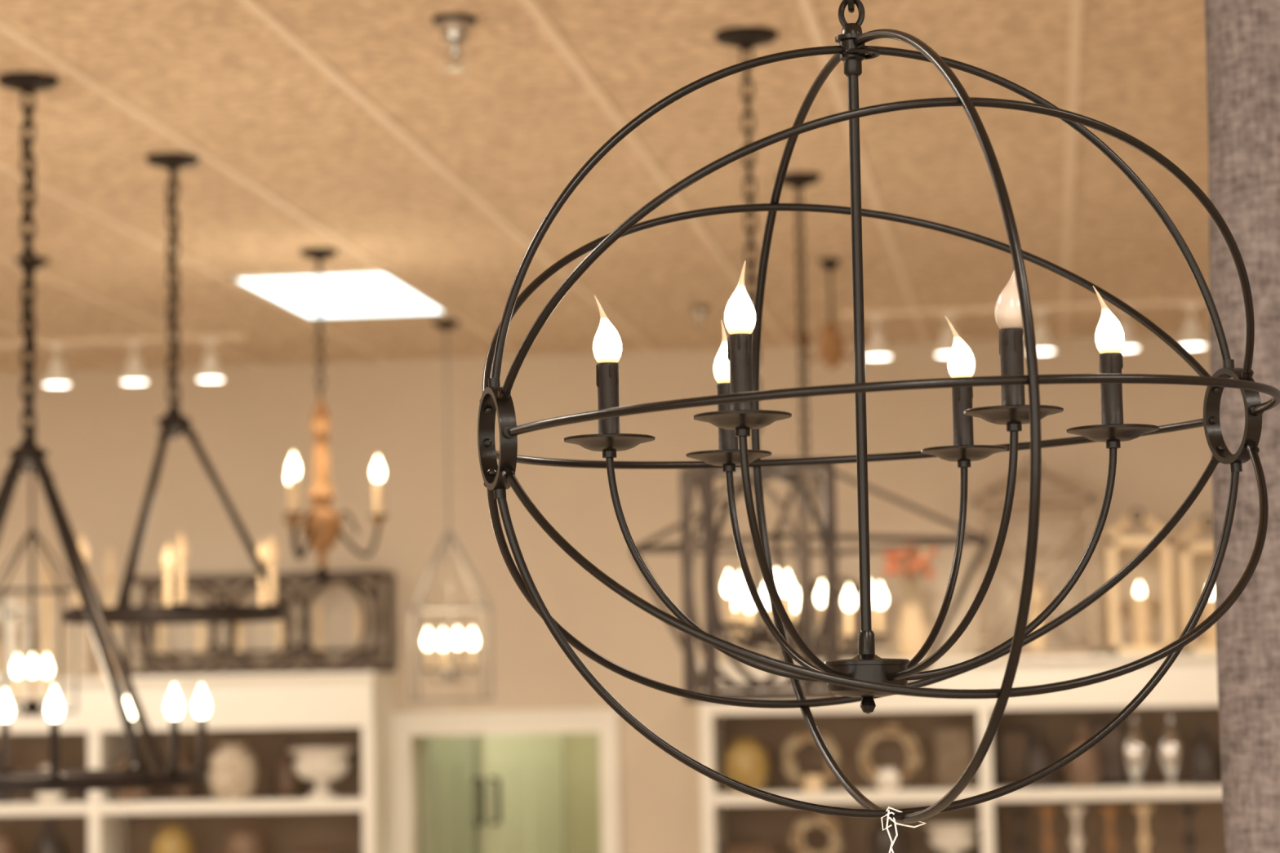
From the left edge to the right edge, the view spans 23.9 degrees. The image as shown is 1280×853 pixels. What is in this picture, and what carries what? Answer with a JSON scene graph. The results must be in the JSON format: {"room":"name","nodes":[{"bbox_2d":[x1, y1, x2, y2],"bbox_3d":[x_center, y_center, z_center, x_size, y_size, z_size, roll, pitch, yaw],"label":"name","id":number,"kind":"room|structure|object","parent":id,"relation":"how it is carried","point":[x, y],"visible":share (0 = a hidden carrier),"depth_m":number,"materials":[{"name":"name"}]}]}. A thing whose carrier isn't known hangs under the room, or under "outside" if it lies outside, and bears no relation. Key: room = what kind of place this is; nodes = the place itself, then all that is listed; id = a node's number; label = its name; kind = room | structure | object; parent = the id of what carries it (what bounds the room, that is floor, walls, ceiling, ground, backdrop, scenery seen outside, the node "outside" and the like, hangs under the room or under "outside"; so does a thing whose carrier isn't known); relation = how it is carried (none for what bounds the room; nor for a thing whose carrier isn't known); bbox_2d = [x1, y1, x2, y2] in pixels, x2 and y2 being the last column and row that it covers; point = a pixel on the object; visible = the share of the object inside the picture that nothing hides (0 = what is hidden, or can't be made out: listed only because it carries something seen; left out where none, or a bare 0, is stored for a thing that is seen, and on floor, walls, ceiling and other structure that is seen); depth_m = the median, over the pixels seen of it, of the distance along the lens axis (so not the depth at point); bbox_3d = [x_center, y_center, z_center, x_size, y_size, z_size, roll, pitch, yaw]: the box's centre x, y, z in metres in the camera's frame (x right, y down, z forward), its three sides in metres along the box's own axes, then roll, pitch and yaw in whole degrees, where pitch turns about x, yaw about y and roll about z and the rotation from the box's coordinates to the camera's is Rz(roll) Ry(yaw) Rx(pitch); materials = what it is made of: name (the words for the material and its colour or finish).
{"room":"store","nodes":[
{"label":"store","id":0,"kind":"room"},
{"bbox_2d":[417,732,601,852],"bbox_3d":[-0.541,1.659,15.284,2.200,3.840,1.680,-2,-5,8],"label":"wall","id":1,"kind":"structure","parent":0,"point":[582,820],"depth_m":15.98,"materials":[{"name":"green paint"}]},
{"bbox_2d":[477,733,564,852],"bbox_3d":[-0.598,2.577,15.540,0.142,2.040,0.800,-4,-6,28],"label":"leaf","id":2,"kind":"object","parent":1,"relation":"attached to","point":[491,748],"depth_m":15.53,"materials":[{"name":"green paint"}]},
{"bbox_2d":[494,755,555,852],"bbox_3d":[-0.598,2.582,15.539,0.056,1.750,0.600,-4,-6,28],"label":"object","id":3,"kind":"structure","parent":1,"relation":"attached to","point":[542,819],"depth_m":15.62,"materials":[{"name":"green paint"}]},
{"bbox_2d":[0,0,1209,373],"bbox_3d":[-0.193,-1.132,6.407,14.000,0.100,20.400,-2,-5,8],"label":"ceiling","id":4,"kind":"structure","parent":0,"point":[1153,66],"depth_m":9.36,"materials":[{"name":"paint"}]},
{"bbox_2d":[0,256,76,716],"bbox_3d":[-2.218,0.217,11.030,0.268,1.675,0.268,1,-6,-22],"label":"lantern pendant light","id":5,"kind":"object","parent":4,"relation":"hanging from","point":[32,706],"visible":0.9,"depth_m":10.98,"materials":[{"name":"brown metal"}]},
{"bbox_2d":[0,71,213,793],"bbox_3d":[-1.590,0.007,7.855,0.912,1.853,0.915,-2,-5,8],"label":"chandelier","id":6,"kind":"object","parent":4,"relation":"hanging from","point":[28,457],"visible":1,"depth_m":7.85,"materials":[{"name":"brown metal"}]},
{"bbox_2d":[0,333,245,386],"bbox_3d":[-2.697,-0.283,13.560,1.900,0.202,0.127,-2,-5,8],"label":"track light","id":7,"kind":"object","parent":4,"relation":"attached to","point":[210,371],"visible":1,"depth_m":13.48,"materials":[{"name":"paint"}]},
{"bbox_2d":[62,151,286,624],"bbox_3d":[-1.397,-0.117,9.053,0.708,1.398,0.672,-2,-5,8],"label":"chandelier","id":8,"kind":"object","parent":4,"relation":"hanging from","point":[173,424],"visible":0.95,"depth_m":9.04,"materials":[{"name":"brown metal"}]},
{"bbox_2d":[282,247,388,584],"bbox_3d":[-1.137,-0.039,10.945,0.421,1.220,0.420,-2,-5,8],"label":"chandelier","id":9,"kind":"object","parent":4,"relation":"hanging from","point":[322,525],"visible":1,"depth_m":10.94,"materials":[{"name":"wood"}]},
{"bbox_2d":[229,270,449,318],"bbox_3d":[-1.194,-0.530,12.213,0.620,0.012,1.220,-2,-5,8],"label":"recessed light","id":10,"kind":"object","parent":4,"relation":"in","point":[379,292],"visible":1,"depth_m":12.15,"materials":[{"name":"white paint"}]},
{"bbox_2d":[408,319,493,702],"bbox_3d":[-0.827,0.361,13.057,0.325,1.647,0.325,0,-5,-10],"label":"lantern pendant light","id":11,"kind":"object","parent":4,"relation":"hanging from","point":[451,673],"visible":1,"depth_m":13.02,"materials":[{"name":"brown metal"}]},
{"bbox_2d":[431,13,477,71],"bbox_3d":[-0.449,-0.930,7.337,0.110,0.125,0.110,-2,-5,8],"label":"sprinkler","id":12,"kind":"object","parent":4,"relation":"attached to","point":[455,28],"depth_m":7.32,"materials":[{"name":"metal"}]},
{"bbox_2d":[0,16,1208,361],"bbox_3d":[-0.351,-1.185,5.227,14.000,0.002,17.380,-2,-5,8],"label":"strips","id":13,"kind":"object","parent":4,"relation":"attached to","point":[1197,17],"depth_m":9.99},
{"bbox_2d":[0,0,1209,374],"bbox_3d":[-0.512,-1.170,5.339,12.930,0.006,18.200,-2,-5,8],"label":"grid","id":14,"kind":"object","parent":4,"relation":"attached to","point":[806,7],"depth_m":9.53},
{"bbox_2d":[637,566,670,614],"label":"lantern pendant light","id":15,"kind":"object","parent":4,"relation":"hanging from","point":[662,606],"depth_m":9.63,"materials":[{"name":"brown metal"}]},
{"bbox_2d":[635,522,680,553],"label":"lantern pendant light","id":16,"kind":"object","parent":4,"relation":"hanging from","point":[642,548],"depth_m":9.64,"materials":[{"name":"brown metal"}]},
{"bbox_2d":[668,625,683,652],"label":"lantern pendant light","id":17,"kind":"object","parent":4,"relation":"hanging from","point":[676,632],"depth_m":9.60,"materials":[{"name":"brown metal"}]},
{"bbox_2d":[690,305,709,328],"bbox_3d":[0.255,-0.463,12.811,0.080,0.091,0.080,-2,-5,8],"label":"sprinkler","id":18,"kind":"object","parent":4,"relation":"attached to","point":[700,311],"depth_m":12.79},
{"bbox_2d":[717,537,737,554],"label":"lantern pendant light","id":19,"kind":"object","parent":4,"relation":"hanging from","point":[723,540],"depth_m":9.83,"materials":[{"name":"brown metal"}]},
{"bbox_2d":[679,26,839,702],"bbox_3d":[0.281,-0.155,7.491,0.326,1.668,0.326,0,-5,-9],"label":"lantern pendant light","id":20,"kind":"object","parent":4,"relation":"hanging from","point":[744,37],"visible":0.74,"depth_m":7.44,"materials":[{"name":"brown metal"}]},
{"bbox_2d":[744,587,755,624],"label":"bulb","id":21,"kind":"object","parent":20,"relation":"attached to","point":[749,603],"depth_m":9.65,"materials":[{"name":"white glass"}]},
{"bbox_2d":[761,583,770,617],"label":"bulb","id":22,"kind":"object","parent":20,"relation":"attached to","point":[765,597],"depth_m":9.33,"materials":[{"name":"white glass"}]},
{"bbox_2d":[791,586,798,622],"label":"bulb","id":23,"kind":"object","parent":20,"relation":"attached to","point":[795,595],"depth_m":9.74,"materials":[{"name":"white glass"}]},
{"bbox_2d":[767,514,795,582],"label":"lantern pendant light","id":24,"kind":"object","parent":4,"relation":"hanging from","point":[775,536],"depth_m":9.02,"materials":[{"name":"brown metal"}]},
{"bbox_2d":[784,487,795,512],"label":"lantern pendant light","id":25,"kind":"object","parent":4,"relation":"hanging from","point":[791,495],"depth_m":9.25,"materials":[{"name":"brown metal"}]},
{"bbox_2d":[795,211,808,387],"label":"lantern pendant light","id":26,"kind":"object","parent":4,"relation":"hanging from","point":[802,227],"depth_m":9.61,"materials":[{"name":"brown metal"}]},
{"bbox_2d":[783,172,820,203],"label":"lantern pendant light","id":27,"kind":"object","parent":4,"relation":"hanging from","point":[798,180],"depth_m":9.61,"materials":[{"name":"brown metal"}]},
{"bbox_2d":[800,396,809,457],"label":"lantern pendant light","id":28,"kind":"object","parent":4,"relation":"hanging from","point":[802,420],"depth_m":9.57,"materials":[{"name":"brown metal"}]},
{"bbox_2d":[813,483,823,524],"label":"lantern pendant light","id":29,"kind":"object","parent":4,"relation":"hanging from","point":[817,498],"depth_m":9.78,"materials":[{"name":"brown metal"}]},
{"bbox_2d":[795,257,870,368],"bbox_3d":[0.722,-0.430,11.455,0.285,0.420,0.255,-2,-5,8],"label":"chandelier","id":30,"kind":"object","parent":4,"relation":"hanging from","point":[832,348],"visible":0.86,"depth_m":11.46,"materials":[{"name":"wood"}]},
{"bbox_2d":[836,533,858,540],"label":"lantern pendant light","id":31,"kind":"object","parent":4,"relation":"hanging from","point":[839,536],"depth_m":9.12,"materials":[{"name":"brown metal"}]},
{"bbox_2d":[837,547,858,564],"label":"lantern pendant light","id":32,"kind":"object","parent":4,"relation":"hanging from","point":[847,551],"depth_m":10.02,"materials":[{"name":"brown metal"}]},
{"bbox_2d":[477,0,1279,852],"bbox_3d":[0.183,-0.524,2.507,0.647,1.831,0.647,-1,-5,2],"label":"orb chandelier","id":33,"kind":"object","parent":4,"relation":"hanging from","point":[864,677],"visible":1,"depth_m":2.44,"materials":[{"name":"black metal"}]},
{"bbox_2d":[595,362,619,433],"bbox_3d":[-0.026,-0.019,2.462,0.020,0.066,0.020,-2,-5,8],"label":"candle","id":34,"kind":"object","parent":33,"relation":"on","point":[606,373],"depth_m":2.46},
{"bbox_2d":[716,382,738,449],"bbox_3d":[0.077,-0.005,2.639,0.020,0.066,0.020,-2,-5,8],"label":"candle","id":35,"kind":"object","parent":33,"relation":"on","point":[727,440],"depth_m":2.63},
{"bbox_2d":[727,333,753,410],"bbox_3d":[0.077,-0.037,2.286,0.020,0.066,0.020,-2,-5,8],"label":"candle","id":36,"kind":"object","parent":33,"relation":"on","point":[740,346],"depth_m":2.28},
{"bbox_2d":[843,47,880,59],"bbox_3d":[0.182,-0.307,2.487,0.032,0.004,0.032,-2,-5,8],"label":"washer","id":37,"kind":"object","parent":33,"relation":"in","point":[849,53],"depth_m":2.48,"materials":[{"name":"black metal"}]},
{"bbox_2d":[951,386,973,445],"bbox_3d":[0.282,-0.009,2.639,0.020,0.066,0.020,-2,-5,8],"label":"candle","id":38,"kind":"object","parent":33,"relation":"on","point":[962,397],"depth_m":2.63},
{"bbox_2d":[998,328,1025,405],"bbox_3d":[0.282,-0.041,2.286,0.020,0.066,0.020,-2,-5,8],"label":"candle","id":39,"kind":"object","parent":33,"relation":"on","point":[1011,340],"depth_m":2.28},
{"bbox_2d":[1098,352,1123,424],"bbox_3d":[0.384,-0.027,2.463,0.020,0.066,0.020,-2,-5,8],"label":"candle","id":40,"kind":"object","parent":33,"relation":"on","point":[1112,407],"depth_m":2.46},
{"bbox_2d":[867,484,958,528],"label":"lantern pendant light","id":41,"kind":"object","parent":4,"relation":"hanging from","point":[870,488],"depth_m":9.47,"materials":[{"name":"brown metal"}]},
{"bbox_2d":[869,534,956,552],"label":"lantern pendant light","id":42,"kind":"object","parent":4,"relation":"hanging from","point":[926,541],"depth_m":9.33,"materials":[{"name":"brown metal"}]},
{"bbox_2d":[863,306,995,359],"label":"track light","id":43,"kind":"object","parent":4,"relation":"attached to","point":[877,348],"depth_m":13.02,"materials":[{"name":"paint"}]},
{"bbox_2d":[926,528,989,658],"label":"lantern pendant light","id":44,"kind":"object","parent":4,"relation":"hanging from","point":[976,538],"depth_m":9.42,"materials":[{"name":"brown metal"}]},
{"bbox_2d":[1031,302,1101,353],"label":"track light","id":45,"kind":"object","parent":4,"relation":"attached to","point":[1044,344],"depth_m":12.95,"materials":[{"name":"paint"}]},
{"bbox_2d":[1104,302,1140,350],"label":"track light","id":46,"kind":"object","parent":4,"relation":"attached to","point":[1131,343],"depth_m":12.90,"materials":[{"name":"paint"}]},
{"bbox_2d":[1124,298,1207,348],"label":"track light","id":47,"kind":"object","parent":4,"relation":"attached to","point":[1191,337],"depth_m":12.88,"materials":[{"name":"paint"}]},
{"bbox_2d":[1204,0,1279,852],"bbox_3d":[1.497,0.519,3.215,1.716,3.810,0.075,-2,-5,8],"label":"fabric curtain","id":48,"kind":"object","parent":4,"relation":"hanging from","point":[1242,37],"visible":0.87,"depth_m":3.37,"materials":[{"name":"fabric"}]},
{"bbox_2d":[0,331,1214,852],"bbox_3d":[0.924,1.531,14.185,14.000,3.840,0.120,-2,-5,8],"label":"wall","id":49,"kind":"structure","parent":0,"point":[99,433],"depth_m":14.38,"materials":[{"name":"paint"}]},
{"bbox_2d":[419,734,485,852],"bbox_3d":[-0.922,2.520,14.842,0.142,2.040,0.840,-2,-5,14],"label":"leaf","id":50,"kind":"object","parent":49,"relation":"attached to","point":[433,749],"depth_m":14.71,"materials":[{"name":"green paint"}]},
{"bbox_2d":[434,760,475,852],"bbox_3d":[-0.922,2.525,14.842,0.056,1.750,0.640,-2,-5,14],"label":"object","id":51,"kind":"structure","parent":49,"relation":"attached to","point":[443,771],"depth_m":14.86,"materials":[{"name":"green paint"}]},
{"bbox_2d":[391,708,620,852],"bbox_3d":[-0.622,2.416,14.233,1.120,2.145,0.045,-2,-5,8],"label":"trim","id":52,"kind":"structure","parent":49,"relation":"attached to","point":[605,722],"depth_m":14.31,"materials":[{"name":"white paint"}]},
{"bbox_2d":[816,580,824,626],"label":"bulb","id":53,"kind":"object","parent":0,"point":[820,593],"depth_m":9.29,"materials":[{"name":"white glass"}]},
{"bbox_2d":[840,584,857,653],"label":"bulb","id":54,"kind":"object","parent":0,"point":[849,599],"depth_m":9.69,"materials":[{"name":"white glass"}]},
{"bbox_2d":[824,653,909,697],"bbox_3d":[0.184,0.201,2.442,0.069,0.034,0.069,-2,-5,8],"label":"hub","id":55,"kind":"object","parent":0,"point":[866,667],"depth_m":2.41,"materials":[{"name":"black metal"}]},
{"bbox_2d":[870,582,890,646],"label":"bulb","id":56,"kind":"object","parent":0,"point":[878,598],"depth_m":9.54,"materials":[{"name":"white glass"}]},
{"bbox_3d":[-0.118,2.791,6.051,14.000,0.100,20.400,-2,-5,8],"label":"floor","id":57,"kind":"structure","parent":0,"visible":0},
{"bbox_2d":[0,671,396,852],"bbox_3d":[-3.216,2.382,14.372,4.125,2.337,0.469,-2,-5,8],"label":"shelving unit","id":58,"kind":"object","parent":57,"relation":"on","point":[262,713],"visible":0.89,"depth_m":14.19,"materials":[{"name":"white paint"}]},
{"bbox_2d":[0,748,13,804],"bbox_3d":[-3.040,1.657,14.327,0.140,0.260,0.140,-2,-5,8],"label":"vase","id":59,"kind":"object","parent":58,"relation":"on","point":[5,797],"visible":0.36,"depth_m":14.28,"materials":[{"name":"ceramic"}]},
{"bbox_2d":[0,828,19,852],"bbox_3d":[-3.033,2.020,14.294,0.200,0.231,0.200,-2,-5,8],"label":"vase","id":60,"kind":"object","parent":58,"relation":"on","point":[9,843],"visible":1,"depth_m":14.25,"materials":[{"name":"brown ceramic"}]},
{"bbox_2d":[0,598,30,679],"bbox_3d":[-3.088,1.011,14.492,0.282,0.406,0.268,-2,-5,8],"label":"decorative lantern","id":61,"kind":"object","parent":58,"relation":"on","point":[11,606],"visible":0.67,"depth_m":14.42,"materials":[{"name":"white paint"}]},
{"bbox_2d":[35,542,59,678],"bbox_3d":[-2.854,0.885,14.542,0.130,0.660,0.128,-2,-5,8],"label":"candlestick","id":62,"kind":"object","parent":58,"relation":"on","point":[46,606],"visible":0.77,"depth_m":14.52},
{"bbox_2d":[43,542,50,573],"bbox_3d":[-2.858,0.635,14.565,0.036,0.158,0.035,-2,-5,8],"label":"candle","id":63,"kind":"object","parent":62,"relation":"on","point":[46,569],"depth_m":14.55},
{"bbox_2d":[34,818,65,852],"bbox_3d":[-2.786,1.991,14.263,0.147,0.273,0.147,-2,-5,8],"label":"vase","id":64,"kind":"object","parent":58,"relation":"on","point":[49,842],"visible":1,"depth_m":14.22,"materials":[{"name":"ceramic"}]},
{"bbox_2d":[35,765,64,803],"bbox_3d":[-2.791,1.691,14.290,0.152,0.176,0.152,-2,-5,8],"label":"ceramic jar","id":65,"kind":"object","parent":58,"relation":"on","point":[42,797],"visible":0.45,"depth_m":14.23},
{"bbox_2d":[79,573,101,677],"bbox_3d":[-2.631,0.959,14.525,0.130,0.500,0.128,-2,-5,8],"label":"candlestick","id":66,"kind":"object","parent":58,"relation":"on","point":[92,655],"visible":0.48,"depth_m":14.49,"materials":[{"name":"brown wood"}]},
{"bbox_2d":[97,546,119,677],"bbox_3d":[-2.520,0.885,14.395,0.130,0.620,0.128,-2,-5,8],"label":"candlestick","id":67,"kind":"object","parent":58,"relation":"on","point":[110,580],"visible":0.58,"depth_m":14.39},
{"bbox_2d":[106,546,114,577],"bbox_3d":[-2.524,0.651,14.417,0.036,0.149,0.035,-2,-5,8],"label":"candle","id":68,"kind":"object","parent":67,"relation":"on","point":[110,553],"depth_m":14.40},
{"bbox_2d":[112,755,150,802],"bbox_3d":[-2.396,1.657,14.239,0.190,0.220,0.190,-2,-5,8],"label":"vase","id":69,"kind":"object","parent":58,"relation":"on","point":[138,794],"visible":0.43,"depth_m":14.18,"materials":[{"name":"ceramic"}]},
{"bbox_2d":[151,826,194,852],"bbox_3d":[-2.191,1.994,14.182,0.200,0.231,0.200,-2,-5,8],"label":"vase","id":70,"kind":"object","parent":58,"relation":"on","point":[171,839],"visible":1,"depth_m":14.12,"materials":[{"name":"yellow ceramic"}]},
{"bbox_2d":[168,744,197,799],"bbox_3d":[-2.175,1.646,14.383,0.140,0.260,0.140,-2,-5,8],"label":"vase","id":71,"kind":"object","parent":58,"relation":"on","point":[186,793],"visible":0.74,"depth_m":14.34,"materials":[{"name":"ceramic"}]},
{"bbox_2d":[208,743,257,800],"bbox_3d":[-1.910,1.620,14.177,0.228,0.264,0.228,-2,-5,8],"label":"jar","id":72,"kind":"object","parent":58,"relation":"on","point":[233,774],"visible":1,"depth_m":14.09,"materials":[{"name":"ceramic"}]},
{"bbox_2d":[224,825,266,852],"bbox_3d":[-1.844,1.983,14.136,0.200,0.231,0.200,-2,-5,8],"label":"vase","id":73,"kind":"object","parent":58,"relation":"on","point":[244,838],"visible":1,"depth_m":14.07,"materials":[{"name":"brown ceramic"}]},
{"bbox_2d":[123,569,395,676],"bbox_3d":[-1.799,0.936,14.303,1.232,0.470,0.332,-2,-5,8],"label":"decorative panel","id":74,"kind":"object","parent":58,"relation":"on","point":[350,579],"visible":0.84,"depth_m":14.21,"materials":[{"name":"brown wood"}]},
{"bbox_2d":[272,742,302,798],"bbox_3d":[-1.675,1.633,14.347,0.140,0.260,0.140,-2,-5,8],"label":"vase","id":75,"kind":"object","parent":58,"relation":"on","point":[286,784],"visible":0.92,"depth_m":14.29,"materials":[{"name":"ceramic"}]},
{"bbox_2d":[287,746,355,799],"bbox_3d":[-1.490,1.623,14.150,0.319,0.236,0.319,-2,-5,8],"label":"ceramic urn","id":76,"kind":"object","parent":58,"relation":"on","point":[321,766],"visible":1,"depth_m":14.06,"materials":[{"name":"ceramic"}]},
{"bbox_2d":[697,653,1225,852],"bbox_3d":[2.194,2.210,13.654,3.815,2.345,0.469,-2,-5,8],"label":"shelving unit","id":77,"kind":"object","parent":57,"relation":"on","point":[1188,692],"visible":0.6,"depth_m":13.90,"materials":[{"name":"white paint"}]},
{"bbox_2d":[724,739,768,792],"bbox_3d":[0.488,1.556,13.857,0.209,0.242,0.209,-2,-5,8],"label":"jug","id":78,"kind":"object","parent":77,"relation":"on","point":[746,762],"visible":0.84,"depth_m":13.78,"materials":[{"name":"ceramic"}]},
{"bbox_2d":[719,844,781,852],"bbox_3d":[0.505,1.970,13.818,0.286,0.110,0.286,-2,-5,8],"label":"vase","id":79,"kind":"object","parent":77,"relation":"on","point":[733,848],"visible":1,"depth_m":13.72,"materials":[{"name":"brown ceramic"}]},
{"bbox_2d":[783,733,839,791],"bbox_3d":[0.789,1.543,13.900,0.263,0.266,0.077,-2,-5,8],"label":"wreath","id":80,"kind":"object","parent":77,"relation":"on","point":[796,741],"visible":0.73,"depth_m":13.88,"materials":[{"name":"brown wood"}]},
{"bbox_2d":[803,775,822,792],"bbox_3d":[0.788,1.625,13.749,0.090,0.075,0.090,-2,-5,8],"label":"ceramic jar","id":81,"kind":"object","parent":77,"relation":"on","point":[811,784],"visible":1,"depth_m":13.71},
{"bbox_2d":[791,813,842,852],"bbox_3d":[0.810,1.899,13.865,0.238,0.250,0.078,-2,-5,8],"label":"wreath","id":82,"kind":"object","parent":77,"relation":"on","point":[824,821],"visible":1,"depth_m":13.85,"materials":[{"name":"brown wood"}]},
{"bbox_2d":[811,576,860,661],"bbox_3d":[0.894,0.879,13.963,0.282,0.406,0.268,-2,-5,8],"label":"decorative lantern","id":83,"kind":"object","parent":77,"relation":"on","point":[815,584],"visible":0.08,"depth_m":13.83,"materials":[{"name":"brown wood"}]},
{"bbox_2d":[825,624,843,648],"bbox_3d":[0.896,0.985,13.953,0.080,0.137,0.079,-2,-5,8],"label":"candle","id":84,"kind":"object","parent":83,"relation":"on","point":[841,641],"depth_m":13.93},
{"bbox_2d":[875,768,900,791],"bbox_3d":[1.125,1.602,13.706,0.110,0.100,0.110,-2,-5,8],"label":"ceramic jar","id":85,"kind":"object","parent":77,"relation":"on","point":[887,779],"visible":1,"depth_m":13.67,"materials":[{"name":"ceramic"}]},
{"bbox_2d":[867,818,909,852],"bbox_3d":[1.129,1.896,13.740,0.190,0.220,0.190,-2,-5,8],"label":"vase","id":86,"kind":"object","parent":77,"relation":"on","point":[878,841],"visible":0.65,"depth_m":13.67,"materials":[{"name":"ceramic"}]},
{"bbox_2d":[858,724,920,790],"bbox_3d":[1.144,1.515,13.855,0.285,0.299,0.076,-2,-5,8],"label":"wreath","id":87,"kind":"object","parent":77,"relation":"on","point":[891,731],"visible":0.93,"depth_m":13.84,"materials":[{"name":"brown wood"}]},
{"bbox_2d":[881,542,937,658],"bbox_3d":[1.246,0.799,13.898,0.254,0.542,0.251,-2,-5,8],"label":"dried flower arrangement","id":88,"kind":"object","parent":77,"relation":"on","point":[911,633],"visible":0.92,"depth_m":13.84,"materials":[{"name":"ceramic"}]},
{"bbox_2d":[923,822,980,852],"bbox_3d":[1.420,1.903,13.730,0.261,0.194,0.261,-2,-5,8],"label":"ceramic urn","id":89,"kind":"object","parent":77,"relation":"on","point":[948,837],"visible":1,"depth_m":13.65,"materials":[{"name":"ceramic"}]},
{"bbox_2d":[935,728,972,788],"bbox_3d":[1.448,1.533,13.953,0.160,0.270,0.022,-2,-5,8],"label":"picture frame","id":90,"kind":"object","parent":77,"relation":"on","point":[953,754],"visible":0.9,"depth_m":13.95,"materials":[{"name":"brown wood"}]},
{"bbox_2d":[996,728,1031,787],"bbox_3d":[1.726,1.524,13.916,0.160,0.270,0.022,-2,-5,8],"label":"picture frame","id":91,"kind":"object","parent":77,"relation":"on","point":[1012,744],"visible":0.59,"depth_m":13.92,"materials":[{"name":"brown wood"}]},
{"bbox_2d":[1008,807,1027,852],"bbox_3d":[1.713,1.856,13.665,0.102,0.265,0.102,-2,-5,8],"label":"candlestick","id":92,"kind":"object","parent":77,"relation":"on","point":[1019,842],"visible":1,"depth_m":13.65,"materials":[{"name":"wood"}]},
{"bbox_2d":[971,459,1098,657],"bbox_3d":[1.811,0.601,13.863,0.558,0.906,0.268,-2,-5,8],"label":"decorative lantern","id":93,"kind":"object","parent":77,"relation":"on","point":[1037,647],"visible":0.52,"depth_m":13.75,"materials":[{"name":"brown wood"}]},
{"bbox_2d":[1027,576,1046,650],"bbox_3d":[1.816,0.857,13.840,0.080,0.337,0.079,-2,-5,8],"label":"candle","id":94,"kind":"object","parent":93,"relation":"on","point":[1037,606],"depth_m":13.81,"materials":[{"name":"wax"}]},
{"bbox_2d":[1023,730,1054,788],"bbox_3d":[1.805,1.507,13.683,0.140,0.260,0.140,-2,-5,8],"label":"vase","id":95,"kind":"object","parent":77,"relation":"on","point":[1038,756],"visible":0.91,"depth_m":13.63,"materials":[{"name":"ceramic"}]},
{"bbox_2d":[1037,806,1056,852],"bbox_3d":[1.841,1.852,13.647,0.102,0.265,0.102,-2,-5,8],"label":"candlestick","id":96,"kind":"object","parent":77,"relation":"on","point":[1047,842],"visible":1,"depth_m":13.63,"materials":[{"name":"brown wood"}]},
{"bbox_2d":[1066,806,1085,852],"bbox_3d":[1.970,1.848,13.630,0.102,0.265,0.102,-2,-5,8],"label":"candlestick","id":97,"kind":"object","parent":77,"relation":"on","point":[1077,841],"visible":1,"depth_m":13.61,"materials":[{"name":"white ceramic"}]},
{"bbox_2d":[1066,724,1101,787],"bbox_3d":[2.003,1.488,13.658,0.154,0.286,0.154,-2,-5,8],"label":"vase","id":98,"kind":"object","parent":77,"relation":"on","point":[1084,771],"visible":0.91,"depth_m":13.60,"materials":[{"name":"ceramic"}]},
{"bbox_2d":[1081,721,1128,786],"bbox_3d":[2.132,1.502,13.863,0.200,0.290,0.022,-2,-5,8],"label":"vase","id":99,"kind":"object","parent":77,"relation":"on","point":[1113,771],"visible":0.54,"depth_m":13.86,"materials":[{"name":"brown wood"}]},
{"bbox_2d":[1099,805,1119,852],"bbox_3d":[2.119,1.843,13.611,0.102,0.265,0.102,-2,-5,8],"label":"candlestick","id":100,"kind":"object","parent":77,"relation":"on","point":[1110,841],"visible":1,"depth_m":13.59,"materials":[{"name":"brown wood"}]},
{"bbox_2d":[1120,716,1148,786],"bbox_3d":[2.231,1.467,13.629,0.119,0.313,0.119,-2,-5,8],"label":"glass ornament","id":101,"kind":"object","parent":77,"relation":"on","point":[1134,747],"visible":1,"depth_m":13.59,"materials":[{"name":"glass"}]},
{"bbox_2d":[1102,508,1173,654],"bbox_3d":[2.279,0.706,13.790,0.310,0.666,0.275,-2,-5,8],"label":"decorative lantern","id":102,"kind":"object","parent":77,"relation":"on","point":[1140,602],"visible":0.95,"depth_m":13.68,"materials":[{"name":"beige wood"}]},
{"bbox_2d":[1131,595,1150,646],"bbox_3d":[2.283,0.887,13.774,0.080,0.234,0.079,-2,-5,8],"label":"candle","id":103,"kind":"object","parent":102,"relation":"on","point":[1140,603],"depth_m":13.74,"materials":[{"name":"wax"}]},
{"bbox_2d":[1133,805,1152,852],"bbox_3d":[2.268,1.839,13.591,0.102,0.265,0.102,-2,-5,8],"label":"candlestick","id":104,"kind":"object","parent":77,"relation":"on","point":[1144,840],"visible":1,"depth_m":13.57,"materials":[{"name":"wood"}]},
{"bbox_2d":[1156,715,1184,786],"bbox_3d":[2.389,1.462,13.607,0.119,0.313,0.119,-2,-5,8],"label":"glass ornament","id":105,"kind":"object","parent":77,"relation":"on","point":[1171,753],"visible":1,"depth_m":13.57,"materials":[{"name":"glass"}]},
{"bbox_2d":[1178,804,1198,852],"bbox_3d":[2.466,1.833,13.564,0.102,0.265,0.102,-2,-5,8],"label":"candlestick","id":106,"kind":"object","parent":77,"relation":"on","point":[1188,840],"visible":1,"depth_m":13.55,"materials":[{"name":"wood"}]},
{"bbox_2d":[1176,515,1216,653],"bbox_3d":[2.596,0.717,13.746,0.291,0.626,0.275,-2,-5,8],"label":"decorative lantern","id":107,"kind":"object","parent":77,"relation":"on","point":[1185,548],"visible":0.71,"depth_m":13.64,"materials":[{"name":"beige wood"}]},
{"bbox_2d":[1203,596,1216,644],"bbox_3d":[2.600,0.885,13.731,0.080,0.218,0.079,-2,-5,8],"label":"candle","id":108,"kind":"object","parent":107,"relation":"on","point":[1210,638],"depth_m":13.70,"materials":[{"name":"wax"}]},
{"bbox_2d":[1189,727,1221,786],"bbox_3d":[2.538,1.484,13.585,0.140,0.260,0.140,-2,-5,8],"label":"vase","id":109,"kind":"object","parent":77,"relation":"on","point":[1205,766],"visible":1,"depth_m":13.53,"materials":[{"name":"ceramic"}]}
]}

